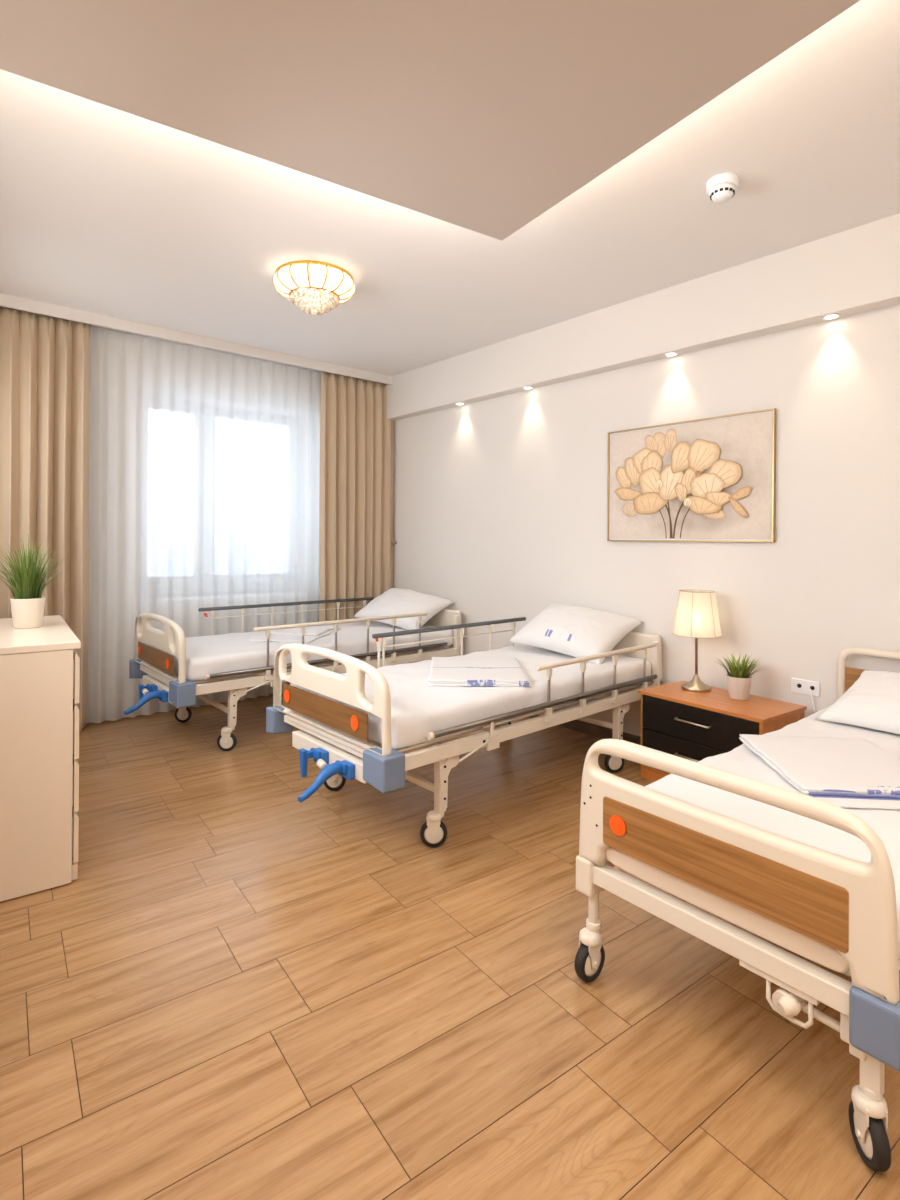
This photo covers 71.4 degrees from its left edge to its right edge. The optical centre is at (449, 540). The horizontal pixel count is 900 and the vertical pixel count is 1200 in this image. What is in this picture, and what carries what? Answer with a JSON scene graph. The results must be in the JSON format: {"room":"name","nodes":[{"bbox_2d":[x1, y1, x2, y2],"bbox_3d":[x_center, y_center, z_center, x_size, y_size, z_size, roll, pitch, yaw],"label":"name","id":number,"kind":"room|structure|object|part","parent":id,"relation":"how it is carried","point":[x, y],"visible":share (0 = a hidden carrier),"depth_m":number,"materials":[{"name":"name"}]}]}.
{"room":"hospital room","nodes":[
{"label":"hospital room","id":0,"kind":"room"},
{"bbox_2d":[0,0,859,240],"bbox_3d":[0.362,-1.450,0.929,2.236,0.025,3.677,0,0,-36],"label":"ceiling","id":1,"kind":"structure","parent":0,"point":[480,116],"depth_m":1.93,"materials":[{"name":"beige paint"}]},
{"bbox_2d":[0,694,899,1199],"bbox_3d":[0.175,1.442,3.083,4.900,0.002,7.810,0,0,-36],"label":"floor","id":2,"kind":"structure","parent":0,"point":[241,988],"depth_m":1.90,"materials":[{"name":"brown wood"}]},
{"bbox_2d":[0,615,80,901],"bbox_3d":[-2.077,0.918,2.921,0.507,1.002,1.108,0,0,-36],"label":"dresser","id":3,"kind":"object","parent":2,"relation":"on","point":[40,666],"visible":1,"depth_m":2.54,"materials":[{"name":"beige paint"}]},
{"bbox_2d":[0,539,70,628],"bbox_3d":[-2.052,0.189,3.054,0.354,0.457,0.384,0,0,30],"label":"potted plant","id":4,"kind":"object","parent":3,"relation":"on","point":[27,607],"visible":1,"depth_m":3.00,"materials":[{"name":"green plant"}]},
{"bbox_3d":[-2.048,0.347,3.037,0.145,0.142,0.145,0,0,-36],"label":"pot","id":5,"kind":"part","parent":4,"relation":"part of","materials":[{"name":"beige ceramic"}]},
{"bbox_3d":[-2.056,1.026,2.936,0.450,0.211,1.076,0,0,-36],"label":"drawer","id":6,"kind":"part","parent":3,"relation":"part of","materials":[{"name":"beige paint"}]},
{"bbox_3d":[-2.058,1.243,2.936,0.450,0.202,1.076,0,0,-36],"label":"drawer","id":7,"kind":"part","parent":3,"relation":"part of","materials":[{"name":"beige paint"}]},
{"bbox_3d":[-2.055,0.800,2.936,0.450,0.222,1.076,0,0,-36],"label":"drawer","id":8,"kind":"part","parent":3,"relation":"part of","materials":[{"name":"beige paint"}]},
{"bbox_3d":[-2.053,0.574,2.936,0.450,0.209,1.076,0,0,-36],"label":"drawer","id":9,"kind":"part","parent":3,"relation":"part of","materials":[{"name":"beige paint"}]},
{"bbox_2d":[123,597,461,750],"bbox_3d":[-1.251,0.979,5.115,2.710,0.905,1.116,0,0,-41],"label":"hospital bed","id":10,"kind":"object","parent":2,"relation":"on","point":[156,667],"visible":0.72,"depth_m":4.47,"materials":[{"name":"beige plastic"}]},
{"bbox_3d":[-2.015,1.060,4.120,0.245,0.129,0.062,0,0,-41],"label":"crank handle","id":11,"kind":"part","parent":10,"relation":"part of","materials":[{"name":"blue plastic"}]},
{"bbox_3d":[-2.136,1.070,4.374,0.062,0.130,0.064,0,0,-41],"label":"crank handle","id":12,"kind":"part","parent":10,"relation":"part of","materials":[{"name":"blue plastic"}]},
{"bbox_3d":[-2.073,0.816,4.392,0.006,0.125,0.800,0,0,-41],"label":"wood panel","id":13,"kind":"part","parent":10,"relation":"part of","materials":[{"name":"laminate"}]},
{"bbox_3d":[-2.055,0.723,4.407,0.046,0.405,1.060,0,0,-41],"label":"footboard","id":14,"kind":"part","parent":10,"relation":"part of","materials":[{"name":"beige plastic"}]},
{"bbox_3d":[-1.975,0.763,5.195,0.014,0.387,0.012,0,0,-41],"label":"post","id":15,"kind":"part","parent":10,"relation":"part of","materials":[{"name":"beige metal"}]},
{"bbox_3d":[-1.458,1.127,4.292,0.124,0.275,0.054,0,0,-41],"label":"leg","id":16,"kind":"part","parent":10,"relation":"part of","materials":[{"name":"beige metal"}]},
{"bbox_3d":[-1.779,0.764,5.366,0.014,0.387,0.012,0,0,-41],"label":"post","id":17,"kind":"part","parent":10,"relation":"part of","materials":[{"name":"beige metal"}]},
{"bbox_3d":[-1.320,1.003,4.343,0.208,0.067,0.012,0,0,-41],"label":"link rod","id":18,"kind":"part","parent":10,"relation":"part of","materials":[{"name":"beige metal"}]},
{"bbox_3d":[-1.277,0.790,4.390,0.014,0.343,0.012,0,0,-41],"label":"post","id":19,"kind":"part","parent":10,"relation":"part of","materials":[{"name":"silver metal"}]},
{"bbox_3d":[-1.413,0.568,5.686,1.710,0.028,0.029,0,0,-41],"label":"guard rail","id":20,"kind":"part","parent":10,"relation":"part of","materials":[{"name":"grey metal"}]},
{"bbox_2d":[146,621,452,680],"bbox_3d":[-1.154,0.853,5.200,2.330,0.170,1.018,0,0,-41],"label":"mattress","id":21,"kind":"object","parent":10,"relation":"on","point":[210,654],"visible":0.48,"depth_m":4.74,"materials":[{"name":"white fabric"}]},
{"bbox_2d":[248,625,340,642],"bbox_3d":[-1.264,0.751,5.172,0.505,0.048,0.757,0,0,9],"label":"linens","id":22,"kind":"object","parent":21,"relation":"on","point":[312,633],"visible":0.78,"depth_m":5.05,"materials":[{"name":"white fabric"}]},
{"bbox_2d":[354,588,453,629],"bbox_3d":[-0.434,0.625,5.805,0.800,0.340,0.530,0,0,37],"label":"pillow","id":23,"kind":"object","parent":21,"relation":"on","point":[394,601],"visible":0.91,"depth_m":5.67,"materials":[{"name":"white fabric"}]},
{"bbox_3d":[-1.161,0.864,5.191,2.390,0.415,1.054,0,0,-41],"label":"frame","id":24,"kind":"part","parent":10,"relation":"part of","materials":[{"name":"beige metal"}]},
{"bbox_3d":[-0.866,0.792,4.751,0.014,0.343,0.012,0,0,-41],"label":"post","id":25,"kind":"part","parent":10,"relation":"part of","materials":[{"name":"silver metal"}]},
{"bbox_3d":[-0.775,0.617,4.829,1.538,0.028,0.029,0,0,-41],"label":"guard rail","id":26,"kind":"part","parent":10,"relation":"part of","materials":[{"name":"beige plastic"}]},
{"bbox_3d":[-0.691,0.932,4.921,1.728,0.012,0.012,0,0,-41],"label":"link rod","id":27,"kind":"part","parent":10,"relation":"part of","materials":[{"name":"beige metal"}]},
{"bbox_3d":[-0.648,0.794,4.941,0.014,0.343,0.012,0,0,-41],"label":"post","id":28,"kind":"part","parent":10,"relation":"part of","materials":[{"name":"silver metal"}]},
{"bbox_3d":[-0.458,0.795,5.108,0.014,0.343,0.012,0,0,-41],"label":"post","id":29,"kind":"part","parent":10,"relation":"part of","materials":[{"name":"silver metal"}]},
{"bbox_3d":[-0.254,0.797,5.286,0.014,0.343,0.012,0,0,-41],"label":"post","id":30,"kind":"part","parent":10,"relation":"part of","materials":[{"name":"silver metal"}]},
{"bbox_3d":[-0.250,0.781,5.988,0.046,0.315,1.060,0,0,-41],"label":"headboard","id":31,"kind":"part","parent":10,"relation":"part of","materials":[{"name":"beige plastic"}]},
{"bbox_2d":[266,617,661,846],"bbox_3d":[0.131,0.988,3.755,2.569,0.905,1.114,0,0,-42],"label":"hospital bed","id":32,"kind":"object","parent":2,"relation":"on","point":[337,741],"visible":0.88,"depth_m":3.08,"materials":[{"name":"beige plastic"}]},
{"bbox_3d":[-0.694,1.080,3.050,0.062,0.130,0.064,0,0,-42],"label":"crank handle","id":33,"kind":"part","parent":32,"relation":"part of","materials":[{"name":"blue plastic"}]},
{"bbox_3d":[-0.570,1.070,2.798,0.245,0.129,0.062,0,0,-42],"label":"crank handle","id":34,"kind":"part","parent":32,"relation":"part of","materials":[{"name":"blue plastic"}]},
{"bbox_3d":[-0.631,0.826,3.069,0.006,0.125,0.800,0,0,-42],"label":"wood panel","id":35,"kind":"part","parent":32,"relation":"part of","materials":[{"name":"laminate"}]},
{"bbox_3d":[-0.613,0.733,3.084,0.046,0.405,1.060,0,0,-42],"label":"footboard","id":36,"kind":"part","parent":32,"relation":"part of","materials":[{"name":"beige plastic"}]},
{"bbox_3d":[-0.450,0.785,3.957,0.014,0.363,0.012,0,0,-42],"label":"post","id":37,"kind":"part","parent":32,"relation":"part of","materials":[{"name":"beige metal"}]},
{"bbox_3d":[-0.424,0.786,3.980,0.014,0.363,0.012,0,0,-42],"label":"post","id":38,"kind":"part","parent":32,"relation":"part of","materials":[{"name":"beige metal"}]},
{"bbox_3d":[-0.015,1.138,2.977,0.124,0.275,0.054,0,0,-42],"label":"leg","id":39,"kind":"part","parent":32,"relation":"part of","materials":[{"name":"beige metal"}]},
{"bbox_3d":[0.052,0.602,4.406,1.435,0.028,0.029,0,0,-42],"label":"guard rail","id":40,"kind":"part","parent":32,"relation":"part of","materials":[{"name":"grey metal"}]},
{"bbox_3d":[0.082,0.789,4.434,0.014,0.363,0.012,0,0,-42],"label":"post","id":41,"kind":"part","parent":32,"relation":"part of","materials":[{"name":"beige metal"}]},
{"bbox_2d":[290,645,650,749],"bbox_3d":[0.227,0.863,3.842,2.191,0.170,1.016,0,0,-42],"label":"mattress","id":42,"kind":"object","parent":32,"relation":"on","point":[418,709],"visible":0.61,"depth_m":3.33,"materials":[{"name":"white fabric"}]},
{"bbox_2d":[428,657,531,685],"bbox_3d":[0.161,0.769,3.733,0.569,0.032,0.708,0,0,0],"label":"linens","id":43,"kind":"object","parent":42,"relation":"on","point":[444,671],"visible":1,"depth_m":3.60,"materials":[{"name":"white fabric"}]},
{"bbox_2d":[508,603,642,663],"bbox_3d":[0.880,0.636,4.437,0.526,0.332,0.798,0,0,-45],"label":"pillow","id":44,"kind":"object","parent":42,"relation":"on","point":[575,631],"visible":0.97,"depth_m":4.29,"materials":[{"name":"white fabric"}]},
{"bbox_3d":[0.219,0.874,3.832,2.250,0.415,1.054,0,0,-42],"label":"frame","id":45,"kind":"part","parent":32,"relation":"part of","materials":[{"name":"beige metal"}]},
{"bbox_3d":[0.122,1.013,3.030,0.208,0.067,0.012,0,0,-42],"label":"link rod","id":46,"kind":"part","parent":32,"relation":"part of","materials":[{"name":"beige metal"}]},
{"bbox_3d":[0.298,0.791,4.628,0.014,0.363,0.012,0,0,-42],"label":"post","id":47,"kind":"part","parent":32,"relation":"part of","materials":[{"name":"beige metal"}]},
{"bbox_3d":[0.539,0.830,3.413,0.014,0.287,0.012,0,0,-42],"label":"post","id":48,"kind":"part","parent":32,"relation":"part of","materials":[{"name":"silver metal"}]},
{"bbox_3d":[0.756,0.927,3.625,1.598,0.012,0.012,0,0,-42],"label":"link rod","id":49,"kind":"part","parent":32,"relation":"part of","materials":[{"name":"silver metal"}]},
{"bbox_3d":[0.768,0.832,3.619,0.014,0.287,0.012,0,0,-42],"label":"post","id":50,"kind":"part","parent":32,"relation":"part of","materials":[{"name":"silver metal"}]},
{"bbox_3d":[0.911,0.684,3.747,1.200,0.028,0.029,0,0,-42],"label":"guard rail","id":51,"kind":"part","parent":32,"relation":"part of","materials":[{"name":"beige plastic"}]},
{"bbox_3d":[1.010,0.834,3.836,0.014,0.287,0.012,0,0,-42],"label":"post","id":52,"kind":"part","parent":32,"relation":"part of","materials":[{"name":"silver metal"}]},
{"bbox_3d":[1.082,1.145,3.955,0.124,0.275,0.054,0,0,-42],"label":"leg","id":53,"kind":"part","parent":32,"relation":"part of","materials":[{"name":"beige metal"}]},
{"bbox_3d":[1.068,0.790,4.593,0.046,0.315,1.060,0,0,-42],"label":"headboard","id":54,"kind":"part","parent":32,"relation":"part of","materials":[{"name":"beige plastic"}]},
{"bbox_3d":[1.264,0.835,4.064,0.014,0.287,0.012,0,0,-42],"label":"post","id":55,"kind":"part","parent":32,"relation":"part of","materials":[{"name":"silver metal"}]},
{"bbox_2d":[638,680,806,781],"bbox_3d":[1.557,1.183,3.651,0.490,0.536,0.775,0,0,-36],"label":"nightstand","id":56,"kind":"object","parent":2,"relation":"on","point":[677,721],"visible":0.54,"depth_m":3.55,"materials":[{"name":"brown wood"}]},
{"bbox_3d":[1.544,1.242,3.644,0.404,0.201,0.715,0,0,-36],"label":"drawer","id":57,"kind":"part","parent":56,"relation":"part of","materials":[{"name":"black laminate"}]},
{"bbox_3d":[1.362,1.228,3.527,0.030,0.010,0.219,0,0,-36],"label":"handle","id":58,"kind":"part","parent":56,"relation":"part of","materials":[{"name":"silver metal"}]},
{"bbox_3d":[1.363,1.024,3.527,0.030,0.010,0.219,0,0,-36],"label":"handle","id":59,"kind":"part","parent":56,"relation":"part of","materials":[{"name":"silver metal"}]},
{"bbox_2d":[672,590,721,691],"bbox_3d":[1.524,0.611,3.870,0.289,0.607,0.289,0,0,-36],"label":"table lamp","id":60,"kind":"object","parent":56,"relation":"on","point":[696,616],"visible":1,"depth_m":3.78,"materials":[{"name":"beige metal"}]},
{"bbox_3d":[1.524,0.687,3.870,0.028,0.285,0.028,0,0,-36],"label":"stem","id":61,"kind":"part","parent":60,"relation":"part of","materials":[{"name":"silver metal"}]},
{"bbox_3d":[1.526,0.444,3.870,0.284,0.268,0.284,0,0,-36],"label":"lamp shade","id":62,"kind":"part","parent":60,"relation":"part of","materials":[{"name":"beige fabric"}]},
{"bbox_3d":[1.546,1.037,3.644,0.404,0.197,0.715,0,0,-36],"label":"drawer","id":63,"kind":"part","parent":56,"relation":"part of","materials":[{"name":"black laminate"}]},
{"bbox_2d":[714,651,765,699],"bbox_3d":[1.687,0.774,3.650,0.323,0.284,0.315,0,0,-36],"label":"potted plant","id":64,"kind":"object","parent":56,"relation":"on","point":[739,679],"visible":1,"depth_m":3.60,"materials":[{"name":"green plant"}]},
{"bbox_3d":[1.683,0.851,3.647,0.138,0.130,0.138,0,0,-36],"label":"pot","id":65,"kind":"part","parent":64,"relation":"part of","materials":[{"name":"beige ceramic"}]},
{"bbox_2d":[574,647,899,1171],"bbox_3d":[1.530,1.006,2.410,2.210,0.890,0.910,0,0,-40],"label":"hospital bed","id":66,"kind":"object","parent":2,"relation":"on","point":[836,912],"visible":0.9,"depth_m":1.61,"materials":[{"name":"beige plastic"}]},
{"bbox_3d":[0.476,1.181,2.074,0.048,0.195,0.048,0,0,-40],"label":"leg","id":67,"kind":"part","parent":66,"relation":"part of","materials":[{"name":"beige metal"}]},
{"bbox_3d":[0.710,0.887,1.727,0.008,0.153,0.692,0,0,-40],"label":"wood panel","id":68,"kind":"part","parent":66,"relation":"part of","materials":[{"name":"laminate"}]},
{"bbox_3d":[0.724,0.840,1.748,0.050,0.421,0.890,0,0,-40],"label":"footboard","id":69,"kind":"part","parent":66,"relation":"part of","materials":[{"name":"beige plastic"}]},
{"bbox_3d":[1.527,1.085,2.416,2.128,0.068,0.850,0,0,-40],"label":"frame","id":70,"kind":"part","parent":66,"relation":"part of","materials":[{"name":"beige metal"}]},
{"bbox_2d":[645,705,899,957],"bbox_3d":[1.564,0.954,2.445,2.035,0.183,0.842,0,0,-40],"label":"mattress","id":71,"kind":"object","parent":66,"relation":"on","point":[741,760],"visible":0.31,"depth_m":2.07,"materials":[{"name":"white fabric"}]},
{"bbox_2d":[739,734,899,809],"bbox_3d":[1.487,0.852,2.356,0.545,0.037,0.678,0,0,5],"label":"linens","id":72,"kind":"object","parent":71,"relation":"on","point":[841,772],"visible":0.99,"depth_m":2.32,"materials":[{"name":"white fabric"}]},
{"bbox_2d":[816,670,899,734],"bbox_3d":[2.201,0.752,2.880,0.533,0.229,0.760,0,0,-36],"label":"pillow","id":73,"kind":"object","parent":71,"relation":"on","point":[873,701],"visible":1,"depth_m":2.94,"materials":[{"name":"white fabric"}]},
{"bbox_3d":[0.886,1.169,1.614,0.159,0.064,0.066,0,0,-40],"label":"crank handle","id":74,"kind":"part","parent":66,"relation":"part of","materials":[{"name":"beige plastic"}]},
{"bbox_3d":[0.953,1.162,1.479,0.016,0.100,0.055,0,0,-40],"label":"hanger plate","id":75,"kind":"part","parent":66,"relation":"part of","materials":[{"name":"beige metal"}]},
{"bbox_3d":[2.354,0.839,3.118,0.018,0.315,0.680,0,0,-40],"label":"wood panel","id":76,"kind":"part","parent":66,"relation":"part of","materials":[{"name":"laminate"}]},
{"bbox_3d":[2.353,0.931,3.118,0.039,0.730,0.760,0,0,-40],"label":"headboard","id":77,"kind":"part","parent":66,"relation":"part of","materials":[{"name":"beige plastic"}]},
{"bbox_3d":[0.985,1.194,1.461,0.032,0.175,0.042,0,0,-40],"label":"leg","id":78,"kind":"part","parent":66,"relation":"part of","materials":[{"name":"beige metal"}]},
{"bbox_2d":[0,0,899,375],"bbox_3d":[0.195,-1.744,3.087,4.900,0.150,7.800,0,0,-36],"label":"ceiling","id":79,"kind":"structure","parent":0,"point":[105,210],"depth_m":3.27,"materials":[{"name":"white paint"}]},
{"bbox_2d":[0,306,91,731],"bbox_3d":[-3.043,-0.117,4.424,0.896,3.048,0.159,0,0,-41],"label":"drape","id":80,"kind":"object","parent":79,"relation":"hanging from","point":[45,360],"visible":0.71,"depth_m":4.52,"materials":[{"name":"beige fabric"}]},
{"bbox_2d":[0,293,391,384],"bbox_3d":[-1.997,-1.647,5.200,4.000,0.085,0.033,0,0,-40],"label":"trim","id":81,"kind":"structure","parent":79,"relation":"attached to","point":[8,301],"depth_m":5.02,"materials":[{"name":"white paint"}]},
{"bbox_2d":[319,371,393,673],"bbox_3d":[-0.912,-0.102,6.234,0.867,3.048,0.140,0,0,-40],"label":"drape","id":82,"kind":"object","parent":81,"relation":"hanging from","point":[356,500],"visible":0.72,"depth_m":6.17,"materials":[{"name":"beige fabric"}]},
{"bbox_2d":[87,327,320,722],"bbox_3d":[-2.039,-0.114,5.397,2.067,3.040,0.066,0,0,-40],"label":"sheer curtain","id":83,"kind":"object","parent":79,"relation":"hanging from","point":[204,465],"visible":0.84,"depth_m":5.29,"materials":[{"name":"white fabric"}]},
{"bbox_2d":[272,260,355,315],"bbox_3d":[-0.849,-1.544,3.927,0.509,0.264,0.510,0,0,-36],"label":"ceiling lamp","id":84,"kind":"object","parent":79,"relation":"attached to","point":[290,280],"visible":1,"depth_m":3.79,"materials":[{"name":"white glass"}]},
{"bbox_2d":[706,172,738,203],"bbox_3d":[1.258,-1.617,2.891,0.142,0.088,0.142,0,0,-36],"label":"smoke detector","id":85,"kind":"object","parent":79,"relation":"attached to","point":[721,188],"visible":1,"depth_m":2.85,"materials":[{"name":"white plastic"}]},
{"bbox_2d":[393,304,899,735],"bbox_3d":[1.769,-0.053,4.040,0.200,3.410,7.900,0,0,-42],"label":"wall","id":86,"kind":"structure","parent":0,"point":[500,507],"depth_m":4.09,"materials":[{"name":"white paint"}]},
{"bbox_2d":[91,326,318,371],"bbox_3d":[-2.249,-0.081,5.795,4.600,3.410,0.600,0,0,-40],"label":"rail","id":87,"kind":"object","parent":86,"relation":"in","point":[91,326],"depth_m":5.42,"materials":[{"name":"white metal"}]},
{"bbox_2d":[523,386,533,389],"bbox_3d":[0.633,-1.242,5.081,0.090,0.008,0.090,0,0,-42],"label":"spotlight","id":88,"kind":"object","parent":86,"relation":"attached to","point":[525,387],"visible":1,"depth_m":5.07,"materials":[{"name":"white plastic"}]},
{"bbox_2d":[529,715,640,744],"bbox_3d":[1.747,1.410,3.896,0.022,0.085,7.500,0,0,-42],"label":"baseboard","id":89,"kind":"structure","parent":86,"relation":"attached to","point":[599,731],"depth_m":4.64,"materials":[{"name":"brown wood"}]},
{"bbox_2d":[386,213,899,420],"bbox_3d":[1.790,-1.452,3.795,0.131,0.430,7.320,0,0,-42],"label":"ceiling soffit","id":90,"kind":"structure","parent":86,"relation":"attached to","point":[856,270],"depth_m":4.01,"materials":[{"name":"white paint"}]},
{"bbox_2d":[664,352,677,356],"bbox_3d":[1.466,-1.236,4.147,0.090,0.008,0.090,0,0,-42],"label":"spotlight","id":91,"kind":"object","parent":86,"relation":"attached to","point":[669,354],"visible":1,"depth_m":4.15,"materials":[{"name":"white plastic"}]},
{"bbox_2d":[607,408,775,541],"bbox_3d":[1.536,-0.391,4.128,0.035,0.790,1.150,0,0,-42],"label":"framed painting","id":92,"kind":"object","parent":86,"relation":"attached to","point":[712,479],"visible":1,"depth_m":4.05,"materials":[{"name":"gold metal"}]},
{"bbox_2d":[791,678,819,696],"bbox_3d":[2.031,0.836,3.579,0.013,0.082,0.149,0,0,-42],"label":"wall socket","id":93,"kind":"object","parent":86,"relation":"attached to","point":[800,686],"visible":1,"depth_m":3.58,"materials":[{"name":"white plastic"}]},
{"bbox_2d":[794,682,803,690],"bbox_3d":[2.009,0.836,3.605,0.010,0.052,0.052,0,0,-42],"label":"outlet","id":94,"kind":"object","parent":93,"relation":"attached to","point":[798,686],"depth_m":3.60,"materials":[{"name":"white plastic"}]},
{"bbox_2d":[807,684,816,692],"bbox_3d":[2.054,0.836,3.554,0.010,0.052,0.052,0,0,-42],"label":"outlet","id":95,"kind":"object","parent":93,"relation":"attached to","point":[813,687],"depth_m":3.55,"materials":[{"name":"white plastic"}]},
{"bbox_2d":[822,313,840,319],"bbox_3d":[2.095,-1.231,3.441,0.090,0.008,0.090,0,0,-42],"label":"spotlight","id":96,"kind":"object","parent":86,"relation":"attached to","point":[832,316],"visible":1,"depth_m":3.44,"materials":[{"name":"white plastic"}]}
]}

